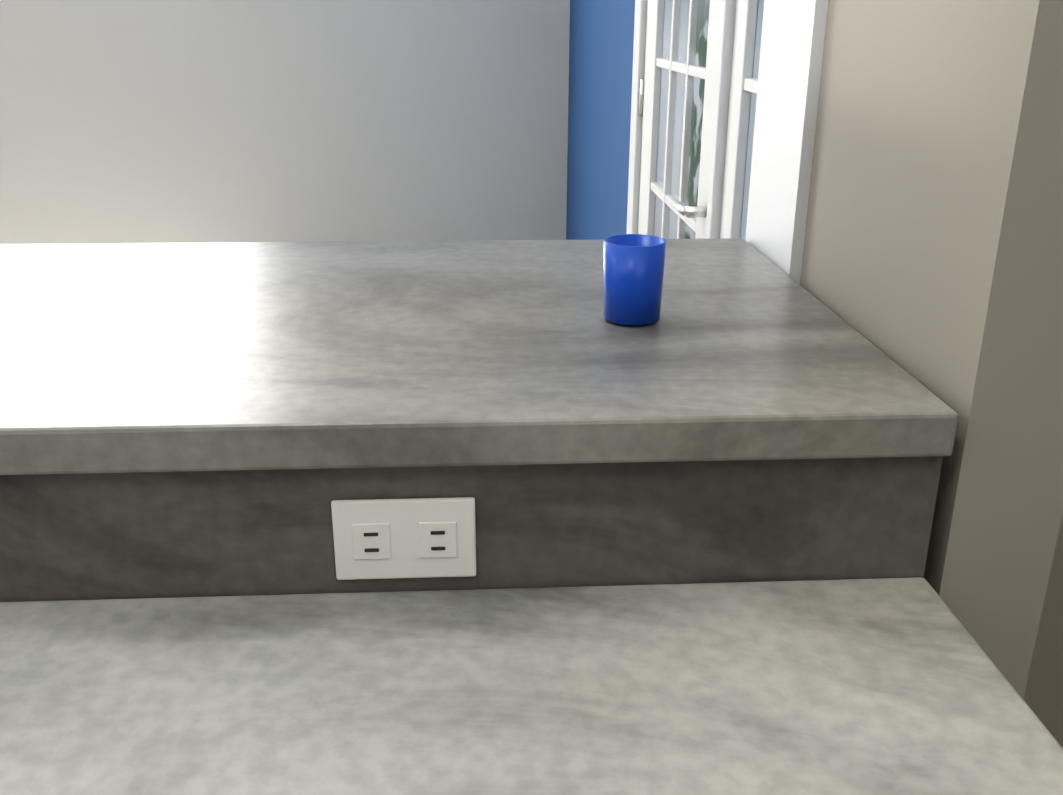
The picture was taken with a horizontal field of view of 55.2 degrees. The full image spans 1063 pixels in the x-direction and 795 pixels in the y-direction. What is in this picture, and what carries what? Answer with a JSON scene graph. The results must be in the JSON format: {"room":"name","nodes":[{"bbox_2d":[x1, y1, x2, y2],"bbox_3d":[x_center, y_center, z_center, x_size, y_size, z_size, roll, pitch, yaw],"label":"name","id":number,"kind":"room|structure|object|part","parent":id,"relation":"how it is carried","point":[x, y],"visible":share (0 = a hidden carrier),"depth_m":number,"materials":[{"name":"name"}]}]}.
{"room":"kitchen","nodes":[
{"label":"kitchen","id":0,"kind":"room"},
{"bbox_2d":[0,0,569,243],"bbox_3d":[-2.902,-2.541,5.068,6.620,3.900,0.120,-1,21,-3],"label":"wall","id":1,"kind":"structure","parent":0,"point":[162,121],"depth_m":5.50,"materials":[{"name":"white paint"}]},
{"bbox_2d":[566,0,634,239],"bbox_3d":[0.391,-1.819,3.196,0.120,3.900,4.270,-1,21,-3],"label":"wall","id":2,"kind":"structure","parent":0,"point":[601,39],"depth_m":4.24,"materials":[{"name":"blue paint"}]},
{"bbox_2d":[626,0,763,239],"bbox_3d":[0.351,-0.638,2.310,0.089,2.313,1.655,-1,21,-3],"label":"french door","id":3,"kind":"structure","parent":2,"relation":"in","point":[726,75],"depth_m":2.35,"materials":[{"name":"white wood"}]},
{"bbox_3d":[0.357,-0.742,2.759,0.005,0.627,0.112,-1,21,-3],"label":"exterior backdrop glass","id":4,"kind":"part","parent":3,"relation":"part of","materials":[{"name":"clear glass"}]},
{"bbox_3d":[0.370,-0.681,2.551,0.005,0.590,0.110,-1,21,-3],"label":"exterior backdrop glass","id":5,"kind":"part","parent":3,"relation":"part of","materials":[{"name":"clear glass"}]},
{"bbox_3d":[0.382,-0.626,2.347,0.005,0.543,0.115,-1,21,-3],"label":"exterior backdrop glass","id":6,"kind":"part","parent":3,"relation":"part of","materials":[{"name":"clear glass"}]},
{"bbox_3d":[0.414,-0.390,1.849,0.002,1.665,0.196,-1,21,-3],"label":"exterior backdrop glass","id":7,"kind":"part","parent":3,"relation":"part of","materials":[{"name":"clear glass"}]},
{"bbox_2d":[745,0,1062,698],"bbox_3d":[0.468,-0.945,0.875,0.255,3.900,0.690,-1,21,-3],"label":"wall","id":8,"kind":"structure","parent":0,"point":[905,206],"depth_m":0.92,"materials":[{"name":"beige paint"}]},
{"bbox_2d":[1023,513,1062,747],"bbox_3d":[1.258,-0.526,1.516,1.380,2.670,0.120,-1,21,-3],"label":"wall","id":9,"kind":"structure","parent":0,"point":[1043,697],"depth_m":1.80,"materials":[{"name":"beige paint"}]},
{"bbox_3d":[-1.829,1.029,1.278,8.220,0.100,9.600,-1,21,-3],"label":"floor","id":10,"kind":"structure","parent":0,"visible":0},
{"bbox_2d":[0,238,957,601],"bbox_3d":[-2.430,0.434,1.196,5.530,1.067,0.703,-1,21,-3],"label":"countertop","id":11,"kind":"structure","parent":10,"relation":"on","point":[206,418],"depth_m":0.88,"materials":[{"name":"grey stone"}]},
{"bbox_2d":[331,497,475,579],"bbox_3d":[-0.107,0.120,0.862,0.120,0.075,0.008,-1,21,-3],"label":"outlet","id":12,"kind":"object","parent":11,"relation":"attached to","point":[403,538],"visible":1,"depth_m":0.86,"materials":[{"name":"white plastic"}]},
{"bbox_2d":[603,234,665,324],"bbox_3d":[0.107,-0.124,1.072,0.066,0.085,0.066,-1,21,-3],"label":"cup","id":13,"kind":"object","parent":11,"relation":"on","point":[633,269],"visible":1,"depth_m":1.05,"materials":[{"name":"blue plastic"}]},
{"bbox_3d":[-2.394,0.769,0.612,5.526,0.848,0.657,-1,21,-3],"label":"cabinet","id":14,"kind":"object","parent":10,"relation":"on","visible":0},
{"bbox_2d":[0,577,1062,794],"bbox_3d":[-0.378,0.307,0.569,1.498,0.045,0.651,-1,21,-3],"label":"countertop","id":15,"kind":"structure","parent":14,"relation":"on","point":[891,686],"depth_m":0.74,"materials":[{"name":"grey stone"}]}
]}

